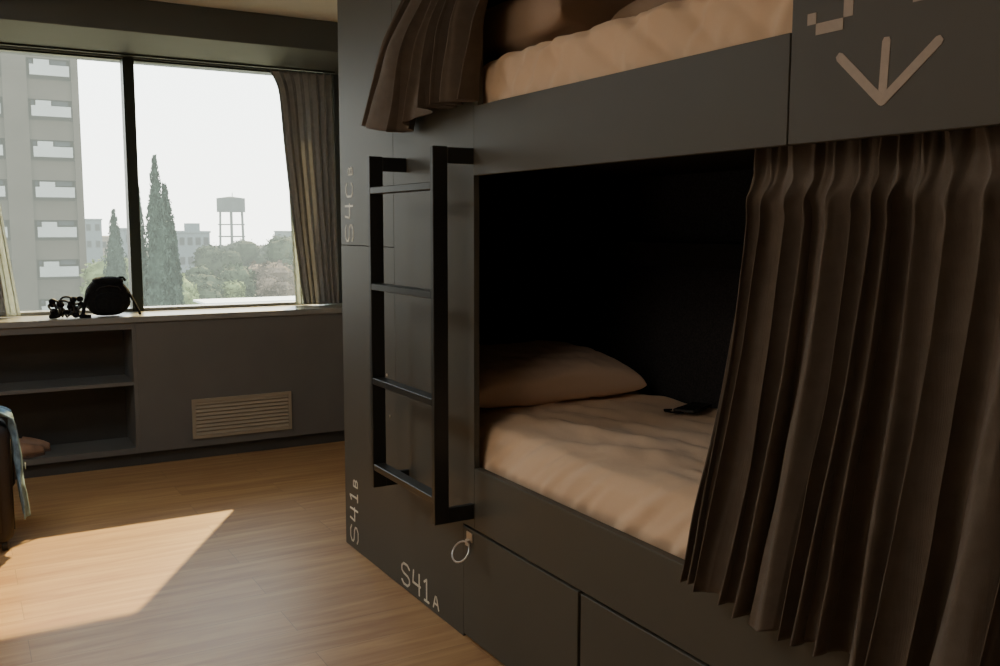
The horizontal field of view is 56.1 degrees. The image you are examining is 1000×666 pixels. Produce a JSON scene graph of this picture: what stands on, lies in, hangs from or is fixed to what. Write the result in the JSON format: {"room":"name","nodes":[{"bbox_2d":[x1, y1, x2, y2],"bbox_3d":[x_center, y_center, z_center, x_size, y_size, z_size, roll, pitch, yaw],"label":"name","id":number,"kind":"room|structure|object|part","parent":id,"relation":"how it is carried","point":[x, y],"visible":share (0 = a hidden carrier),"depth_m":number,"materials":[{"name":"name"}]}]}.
{"room":"dormitory","nodes":[
{"label":"dormitory","id":0,"kind":"room"},
{"bbox_2d":[0,45,341,302],"bbox_3d":[-2.584,-0.526,5.634,4.010,2.578,0.220,-4,7,-30],"label":"wall window","id":1,"kind":"structure","parent":0,"point":[335,78],"depth_m":6.18,"materials":[{"name":"paint"}]},
{"bbox_2d":[0,48,303,316],"bbox_3d":[-2.258,-0.891,5.721,2.600,1.516,0.125,-4,7,-30],"label":"window","id":2,"kind":"structure","parent":1,"relation":"in","point":[126,64],"depth_m":5.69,"materials":[{"name":"black metal"}]},
{"bbox_3d":[-2.812,-0.861,5.402,1.240,1.486,0.006,-4,7,-30],"label":"pane","id":3,"kind":"part","parent":2,"relation":"part of","materials":[{"name":"clear glass"}]},
{"bbox_3d":[-2.260,-0.901,5.722,2.600,1.497,0.060,-4,7,-30],"label":"frame","id":4,"kind":"part","parent":2,"relation":"part of","materials":[{"name":"black metal"}]},
{"bbox_3d":[-2.261,-0.147,5.807,2.600,0.019,0.120,-4,7,-30],"label":"sill","id":5,"kind":"part","parent":2,"relation":"part of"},
{"bbox_3d":[-1.694,-0.931,6.046,1.214,1.486,0.006,-4,7,-30],"label":"pane","id":6,"kind":"part","parent":2,"relation":"part of","materials":[{"name":"clear glass"}]},
{"bbox_2d":[150,0,337,21],"bbox_3d":[-0.400,-1.443,1.743,4.010,0.120,9.080,-4,7,-30],"label":"ceiling","id":7,"kind":"structure","parent":0,"point":[324,10],"depth_m":5.05,"materials":[{"name":"paint"}]},
{"bbox_2d":[0,0,338,74],"bbox_3d":[-2.333,-1.674,5.073,3.808,0.169,0.769,-4,7,-30],"label":"ceiling beam","id":8,"kind":"structure","parent":7,"relation":"attached to","point":[140,27],"depth_m":5.09,"materials":[{"name":"paint"}]},
{"bbox_2d":[0,42,334,73],"bbox_3d":[-2.194,-1.631,5.497,2.570,0.010,0.014,-4,7,-30],"label":"rail","id":9,"kind":"object","parent":8,"relation":"attached to","point":[1,43],"visible":1,"depth_m":5.59,"materials":[{"name":"black metal"}]},
{"bbox_2d":[0,205,20,316],"bbox_3d":[-3.013,-0.824,5.122,0.642,1.495,0.092,-4,7,-30],"label":"window curtain","id":10,"kind":"object","parent":9,"relation":"hanging from","point":[9,306],"visible":1,"depth_m":5.33,"materials":[{"name":"grey fabric"}]},
{"bbox_2d":[270,70,338,304],"bbox_3d":[-1.272,-0.934,6.133,0.441,1.495,0.083,-3,7,-28],"label":"window curtain","id":11,"kind":"object","parent":9,"relation":"hanging from","point":[306,99],"visible":1,"depth_m":6.13,"materials":[{"name":"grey fabric"}]},
{"bbox_2d":[0,441,504,665],"bbox_3d":[-0.405,1.229,2.044,4.010,0.100,9.080,-4,7,-30],"label":"floor","id":12,"kind":"structure","parent":0,"point":[239,559],"depth_m":3.78,"materials":[{"name":"brown wood"}]},
{"bbox_2d":[0,418,14,550],"bbox_3d":[-2.335,0.650,4.048,0.446,0.595,0.305,-4,7,-30],"label":"suitcase","id":13,"kind":"object","parent":12,"relation":"on","point":[7,468],"visible":0.98,"depth_m":4.04,"materials":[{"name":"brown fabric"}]},
{"bbox_3d":[-2.220,0.623,4.267,0.026,0.168,0.014,-4,7,-30],"label":"handle","id":14,"kind":"part","parent":13,"relation":"part of","materials":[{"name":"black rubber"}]},
{"bbox_2d":[0,406,30,518],"bbox_3d":[-2.222,0.565,4.102,0.280,0.496,0.234,-4,7,-30],"label":"jeans","id":15,"kind":"object","parent":13,"relation":"on","point":[16,452],"visible":1,"depth_m":4.08,"materials":[{"name":"blue fabric"}]},
{"bbox_2d":[0,323,140,479],"bbox_3d":[-2.710,0.377,5.330,1.190,0.847,0.346,-4,7,-30],"label":"shelving unit","id":16,"kind":"object","parent":12,"relation":"on","point":[74,389],"visible":0.91,"depth_m":5.53,"materials":[{"name":"grey wood"}]},
{"bbox_2d":[10,436,50,451],"bbox_3d":[-2.718,0.639,5.391,0.244,0.091,0.108,-4,7,-30],"label":"shoe","id":17,"kind":"object","parent":16,"relation":"on","point":[46,445],"visible":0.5,"depth_m":5.39,"materials":[{"name":"beige leather"}]},
{"bbox_2d":[20,442,44,458],"bbox_3d":[-2.687,0.654,5.260,0.248,0.091,0.105,-4,7,-30],"label":"shoe","id":18,"kind":"object","parent":16,"relation":"on","point":[28,450],"visible":0.52,"depth_m":5.26,"materials":[{"name":"beige leather"}]},
{"bbox_3d":[-2.793,0.324,5.467,1.145,0.698,0.017,-4,7,-30],"label":"panel","id":19,"kind":"part","parent":16,"relation":"part of","materials":[{"name":"grey wood"}]},
{"bbox_3d":[-2.710,-0.025,5.285,1.145,0.036,0.346,-4,7,-30],"label":"rail","id":20,"kind":"part","parent":16,"relation":"part of","materials":[{"name":"grey wood"}]},
{"bbox_3d":[-2.711,0.704,5.367,1.145,0.033,0.346,-4,7,-30],"label":"panel","id":21,"kind":"part","parent":16,"relation":"part of","materials":[{"name":"grey wood"}]},
{"bbox_3d":[-2.205,0.307,5.617,0.022,0.769,0.346,-4,7,-30],"label":"panel","id":22,"kind":"part","parent":16,"relation":"part of","materials":[{"name":"grey wood"}]},
{"bbox_2d":[136,313,344,464],"bbox_3d":[-1.493,0.301,6.025,1.616,0.847,0.358,-4,7,-30],"label":"wall panel","id":23,"kind":"object","parent":12,"relation":"on","point":[226,386],"visible":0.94,"depth_m":5.77,"materials":[{"name":"grey wood"}]},
{"bbox_2d":[191,391,291,438],"bbox_3d":[-1.584,0.503,5.793,0.610,0.241,0.011,-4,7,-30],"label":"vent grille","id":24,"kind":"object","parent":23,"relation":"attached to","point":[235,414],"depth_m":5.79,"materials":[{"name":"beige metal"}]},
{"bbox_2d":[337,0,999,665],"bbox_3d":[0.771,-0.162,2.444,1.186,2.574,4.260,-4,7,-30],"label":"bunk bed","id":25,"kind":"object","parent":12,"relation":"on","point":[606,214],"visible":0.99,"depth_m":3.10,"materials":[{"name":"grey laminate"}]},
{"bbox_3d":[-0.534,-0.976,3.742,0.020,1.251,0.561,-4,7,-30],"label":"panel","id":26,"kind":"part","parent":25,"relation":"part of","materials":[{"name":"grey laminate"}]},
{"bbox_3d":[-0.536,0.305,3.885,0.020,1.320,0.562,-4,7,-30],"label":"panel","id":27,"kind":"part","parent":25,"relation":"part of","materials":[{"name":"grey laminate"}]},
{"bbox_2d":[361,0,487,132],"bbox_3d":[-0.256,-1.080,3.173,0.196,0.763,0.917,-4,7,-30],"label":"privacy curtain","id":28,"kind":"object","parent":25,"relation":"hanging from","point":[430,54],"visible":1,"depth_m":3.06,"materials":[{"name":"brown fabric"}]},
{"bbox_3d":[-0.228,-0.259,3.289,0.020,2.574,0.660,-4,7,-30],"label":"panel","id":29,"kind":"part","parent":25,"relation":"part of","materials":[{"name":"grey laminate"}]},
{"bbox_3d":[-0.107,0.691,3.147,0.016,0.044,0.040,-4,7,-30],"label":"latch plate","id":30,"kind":"part","parent":25,"relation":"part of","materials":[{"name":"silver metal"}]},
{"bbox_3d":[-0.041,-0.043,3.944,0.930,1.196,0.020,-4,7,-30],"label":"head panel","id":31,"kind":"part","parent":25,"relation":"part of","materials":[{"name":"grey wood"}]},
{"bbox_3d":[-0.039,-1.155,3.819,0.930,0.911,0.020,-4,7,-30],"label":"head panel","id":32,"kind":"part","parent":25,"relation":"part of","materials":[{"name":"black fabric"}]},
{"bbox_3d":[0.054,0.876,2.924,0.020,0.382,0.680,-4,7,-30],"label":"drawer","id":33,"kind":"part","parent":25,"relation":"part of","materials":[{"name":"grey laminate"}]},
{"bbox_2d":[479,391,716,558],"bbox_3d":[0.561,0.428,2.938,0.910,0.240,2.365,-4,7,-30],"label":"mattress","id":34,"kind":"object","parent":25,"relation":"on","point":[632,466],"visible":0.31,"depth_m":2.82,"materials":[{"name":"beige fabric"}]},
{"bbox_2d":[479,340,646,407],"bbox_3d":[0.110,0.148,3.670,0.768,0.194,0.516,-4,7,-30],"label":"pillow","id":35,"kind":"object","parent":34,"relation":"on","point":[537,372],"visible":0.79,"depth_m":3.51,"materials":[{"name":"beige fabric"}]},
{"bbox_2d":[663,402,712,413],"bbox_3d":[0.659,0.264,3.310,0.117,0.014,0.182,5,8,36],"label":"smartphone","id":36,"kind":"object","parent":34,"relation":"on","point":[693,407],"visible":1,"depth_m":3.28,"materials":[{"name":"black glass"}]},
{"bbox_3d":[0.253,-0.547,2.424,0.020,0.218,1.304,-4,7,-30],"label":"fascia panel","id":37,"kind":"part","parent":25,"relation":"part of","materials":[{"name":"grey laminate"}]},
{"bbox_2d":[483,0,792,103],"bbox_3d":[0.561,-0.728,2.798,0.915,0.291,2.390,-4,7,-30],"label":"mattress","id":38,"kind":"object","parent":25,"relation":"on","point":[668,31],"visible":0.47,"depth_m":2.29,"materials":[{"name":"beige fabric"}]},
{"bbox_2d":[483,0,635,65],"bbox_3d":[0.181,-1.023,3.197,0.601,0.219,0.898,-4,7,-30],"label":"pillow","id":39,"kind":"object","parent":38,"relation":"on","point":[509,25],"visible":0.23,"depth_m":2.84,"materials":[{"name":"fabric"}]},
{"bbox_2d":[611,0,680,19],"bbox_3d":[0.802,-0.914,2.574,0.639,0.155,0.845,-4,7,-30],"label":"duvet","id":40,"kind":"object","parent":38,"relation":"on","point":[636,7],"visible":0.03,"depth_m":2.68,"materials":[{"name":"fabric"}]},
{"bbox_3d":[0.411,0.945,2.312,0.020,0.382,0.718,-4,7,-30],"label":"drawer","id":41,"kind":"part","parent":25,"relation":"part of","materials":[{"name":"grey laminate"}]},
{"bbox_3d":[0.695,0.698,1.800,0.028,0.207,3.062,-4,7,-30],"label":"bed rail","id":42,"kind":"part","parent":25,"relation":"part of","materials":[{"name":"grey laminate"}]},
{"bbox_2d":[590,241,743,269],"bbox_3d":[0.971,-0.233,2.948,0.152,0.083,2.140,-4,7,-30],"label":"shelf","id":43,"kind":"object","parent":25,"relation":"attached to","point":[680,255],"depth_m":3.43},
{"bbox_3d":[1.221,-0.189,2.691,0.020,2.574,4.239,-4,7,-30],"label":"panel","id":44,"kind":"part","parent":25,"relation":"part of","materials":[{"name":"black wood"}]},
{"bbox_2d":[680,126,999,665],"bbox_3d":[0.709,0.133,1.662,0.185,1.008,1.001,-4,7,-30],"label":"privacy curtain","id":45,"kind":"object","parent":25,"relation":"hanging from","point":[848,496],"visible":0.98,"depth_m":1.75,"materials":[{"name":"brown fabric"}]},
{"bbox_3d":[1.022,-0.792,1.062,0.020,1.012,1.756,-4,7,-30],"label":"sign panel","id":46,"kind":"part","parent":25,"relation":"part of","materials":[{"name":"grey laminate"}]},
{"bbox_3d":[-3.657,0.437,4.785,0.996,0.847,0.346,-4,7,-30],"label":"cabinet","id":47,"kind":"object","parent":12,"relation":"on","visible":0},
{"bbox_2d":[0,303,341,328],"bbox_3d":[-2.439,-0.079,5.431,3.806,0.035,0.360,-4,7,-30],"label":"window ledge","id":48,"kind":"object","parent":47,"relation":"on","point":[307,309],"visible":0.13,"depth_m":5.60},
{"bbox_2d":[47,296,84,318],"bbox_3d":[-2.447,-0.144,5.303,0.194,0.135,0.096,-4,7,-30],"label":"cord","id":49,"kind":"object","parent":48,"relation":"on","point":[73,310],"visible":0.98,"depth_m":5.28,"materials":[{"name":"black plastic"}]},
{"bbox_2d":[81,276,140,317],"bbox_3d":[-2.264,-0.211,5.445,0.325,0.234,0.173,-4,7,-30],"label":"backpack","id":50,"kind":"object","parent":48,"relation":"on","point":[105,295],"visible":1,"depth_m":5.38,"materials":[{"name":"black fabric"}]},
{"label":"outside","id":51,"kind":"structure","parent":0,"visible":0},
{"bbox_3d":[-41.260,-13.028,173.372,220.000,0.200,318.000,-4,7,-30],"label":"ground","id":52,"kind":"structure","parent":51,"visible":0},
{"bbox_2d":[0,53,86,310],"bbox_3d":[-45.549,-18.281,73.430,21.500,33.441,16.500,-4,7,-30],"label":"apartment tower","id":53,"kind":"structure","parent":52,"relation":"on","point":[42,192],"depth_m":71.38,"materials":[{"name":"concrete"}]},
{"bbox_2d":[85,219,102,266],"bbox_3d":[-66.776,-14.675,152.483,2.840,7.650,12.240,-4,7,-30],"label":"house","id":54,"kind":"structure","parent":52,"relation":"on","point":[93,227],"depth_m":147.29,"materials":[{"name":"white concrete"}]},
{"bbox_2d":[79,255,128,295],"bbox_3d":[-24.398,-2.562,58.644,3.558,4.711,3.566,-4,7,-30],"label":"broadleaf tree","id":55,"kind":"object","parent":52,"relation":"on","point":[94,270],"visible":0.13,"depth_m":57.24,"materials":[{"name":"green plant"}]},
{"bbox_2d":[102,236,108,258],"bbox_3d":[-66.129,-13.970,158.757,4.140,4.850,12.240,-4,7,-30],"label":"house","id":56,"kind":"structure","parent":52,"relation":"on","point":[104,238],"depth_m":152.78,"materials":[{"name":"white concrete"}]},
{"bbox_2d":[83,257,127,281],"bbox_3d":[-26.711,-3.301,65.268,4.222,4.691,2.943,-2,7,-14],"label":"broadleaf tree","id":57,"kind":"object","parent":52,"relation":"on","point":[126,257],"visible":0.02,"depth_m":64.73,"materials":[{"name":"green plant"}]},
{"bbox_2d":[103,209,128,288],"bbox_3d":[-22.905,-3.689,56.036,1.520,7.526,1.475,-4,7,-30],"label":"cypress tree","id":58,"kind":"object","parent":52,"relation":"on","point":[115,266],"visible":0.66,"depth_m":55.59,"materials":[{"name":"green plant"}]},
{"bbox_2d":[119,228,127,258],"bbox_3d":[-50.383,-10.879,125.252,1.440,6.250,12.240,-4,7,-30],"label":"house","id":59,"kind":"structure","parent":52,"relation":"on","point":[123,231],"depth_m":119.83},
{"bbox_2d":[139,188,147,306],"bbox_3d":[-16.648,-2.710,43.502,1.055,8.404,1.116,-4,7,-30],"label":"cypress tree","id":60,"kind":"object","parent":52,"relation":"on","point":[143,247],"visible":0.15,"depth_m":43.23,"materials":[{"name":"green plant"}]},
{"bbox_2d":[142,154,176,305],"bbox_3d":[-15.633,-3.272,42.843,1.609,9.673,1.568,-4,7,-30],"label":"cypress tree","id":61,"kind":"object","parent":52,"relation":"on","point":[160,291],"visible":0.66,"depth_m":42.49,"materials":[{"name":"green plant"}]},
{"bbox_2d":[161,183,184,304],"bbox_3d":[-15.433,-2.788,43.697,1.629,8.520,1.670,-4,7,-30],"label":"cypress tree","id":62,"kind":"object","parent":52,"relation":"on","point":[176,274],"visible":0.38,"depth_m":43.46,"materials":[{"name":"green plant"}]},
{"bbox_2d":[173,221,181,289],"bbox_3d":[-15.537,-2.040,44.928,0.828,6.758,0.843,-1,7,-13],"label":"cypress tree","id":63,"kind":"object","parent":52,"relation":"on","point":[173,221],"visible":0.07,"depth_m":44.62,"materials":[{"name":"green plant"}]},
{"bbox_2d":[181,273,199,304],"bbox_3d":[-18.850,-1.628,54.839,2.643,3.730,3.642,-4,7,-30],"label":"broadleaf tree","id":64,"kind":"object","parent":52,"relation":"on","point":[190,293],"visible":0.18,"depth_m":54.49,"materials":[{"name":"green plant"}]},
{"bbox_2d":[176,223,210,272],"bbox_3d":[-44.032,-11.860,131.173,4.440,6.900,12.240,-4,7,-30],"label":"house","id":65,"kind":"structure","parent":52,"relation":"on","point":[191,238],"depth_m":125.77,"materials":[{"name":"white concrete"}]},
{"bbox_2d":[182,261,231,287],"bbox_3d":[-18.747,-2.394,59.319,4.464,4.248,3.924,3,7,27],"label":"broadleaf tree","id":66,"kind":"object","parent":52,"relation":"on","point":[200,275],"visible":0.24,"depth_m":58.96,"materials":[{"name":"green plant"}]},
{"bbox_2d":[196,281,224,298],"bbox_3d":[-17.765,-1.562,56.745,2.451,3.180,2.954,-4,7,-30],"label":"broadleaf tree","id":67,"kind":"object","parent":52,"relation":"on","point":[206,291],"visible":0.44,"depth_m":55.96,"materials":[{"name":"green plant"}]},
{"bbox_2d":[191,242,244,275],"bbox_3d":[-25.984,-5.872,86.664,4.705,5.024,3.884,-4,7,-30],"label":"broadleaf tree","id":68,"kind":"object","parent":52,"relation":"on","point":[210,255],"visible":0.79,"depth_m":85.54,"materials":[{"name":"green plant"}]},
{"bbox_2d":[216,193,244,249],"bbox_3d":[-56.674,-22.785,198.171,5.800,13.605,5.878,-4,7,-30],"label":"water tower","id":69,"kind":"structure","parent":52,"relation":"on","point":[232,204],"depth_m":195.75,"materials":[{"name":"metal"}]},
{"bbox_3d":[-58.464,-20.531,196.421,0.380,9.510,0.630,6,9,42],"label":"leg","id":70,"kind":"part","parent":69,"relation":"part of","materials":[{"name":"metal"}]},
{"bbox_3d":[-56.666,-26.912,197.707,5.800,2.900,5.800,-4,7,-30],"label":"tank","id":71,"kind":"part","parent":69,"relation":"part of","materials":[{"name":"metal"}]},
{"bbox_3d":[-57.508,-21.036,200.927,0.391,9.510,0.641,-2,7,-18],"label":"leg","id":72,"kind":"part","parent":69,"relation":"part of","materials":[{"name":"metal"}]},
{"bbox_3d":[-55.846,-20.465,195.873,0.391,9.510,0.641,-2,7,-18],"label":"leg","id":73,"kind":"part","parent":69,"relation":"part of","materials":[{"name":"metal"}]},
{"bbox_3d":[-54.060,-20.684,197.852,0.586,9.510,0.567,-4,7,-30],"label":"leg","id":74,"kind":"part","parent":69,"relation":"part of","materials":[{"name":"metal"}]},
{"bbox_2d":[220,238,240,250],"bbox_3d":[-37.734,-11.099,133.657,5.074,4.869,5.592,-4,7,-30],"label":"broadleaf tree","id":75,"kind":"object","parent":52,"relation":"on","point":[228,246],"visible":0.1,"depth_m":132.48,"materials":[{"name":"green plant"}]},
{"bbox_2d":[219,280,246,297],"bbox_3d":[-16.738,-1.797,58.741,2.240,3.202,1.761,3,7,24],"label":"broadleaf tree","id":76,"kind":"object","parent":52,"relation":"on","point":[231,289],"visible":0.46,"depth_m":58.12,"materials":[{"name":"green plant"}]},
{"bbox_2d":[216,261,257,297],"bbox_3d":[-17.412,-2.670,61.787,3.221,4.252,4.691,-4,7,-30],"label":"broadleaf tree","id":77,"kind":"object","parent":52,"relation":"on","point":[236,271],"visible":0.45,"depth_m":60.33,"materials":[{"name":"green plant"}]},
{"bbox_2d":[193,296,294,303],"bbox_3d":[-12.975,-0.776,53.415,8.000,2.360,3.000,-4,7,-30],"label":"flat roof","id":78,"kind":"structure","parent":52,"relation":"on","point":[277,298],"depth_m":52.29,"materials":[{"name":"white concrete"}]},
{"bbox_2d":[231,239,266,266],"bbox_3d":[-27.031,-7.472,100.042,3.993,5.209,4.140,-4,7,-30],"label":"broadleaf tree","id":79,"kind":"object","parent":52,"relation":"on","point":[249,251],"visible":0.6,"depth_m":98.67,"materials":[{"name":"green plant"}]},
{"bbox_2d":[247,260,293,296],"bbox_3d":[-15.815,-2.892,63.866,4.021,4.234,3.350,4,8,32],"label":"broadleaf tree","id":80,"kind":"object","parent":52,"relation":"on","point":[280,270],"visible":0.3,"depth_m":62.89,"materials":[{"name":"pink plant"}]},
{"bbox_2d":[260,234,284,261],"bbox_3d":[-33.753,-12.278,141.630,7.046,5.445,6.558,-4,7,-30],"label":"broadleaf tree","id":81,"kind":"object","parent":52,"relation":"on","point":[274,236],"visible":0.09,"depth_m":139.28,"materials":[{"name":"green plant"}]},
{"bbox_2d":[255,275,294,296],"bbox_3d":[-13.963,-1.985,58.899,2.764,3.549,2.170,0,6,-1],"label":"broadleaf tree","id":82,"kind":"object","parent":52,"relation":"on","point":[267,287],"visible":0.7,"depth_m":58.32,"materials":[{"name":"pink plant"}]},
{"bbox_2d":[261,234,292,268],"bbox_3d":[-18.582,-5.754,82.219,4.793,5.806,5.505,-4,7,-30],"label":"broadleaf tree","id":83,"kind":"object","parent":52,"relation":"on","point":[280,249],"visible":0.3,"depth_m":80.18,"materials":[{"name":"green plant"}]},
{"bbox_2d":[274,231,290,236],"bbox_3d":[-43.234,-20.802,212.053,12.240,6.600,12.240,-4,7,-30],"label":"house","id":84,"kind":"structure","parent":52,"relation":"on","point":[286,233],"depth_m":208.17,"materials":[{"name":"white concrete"}]}
]}

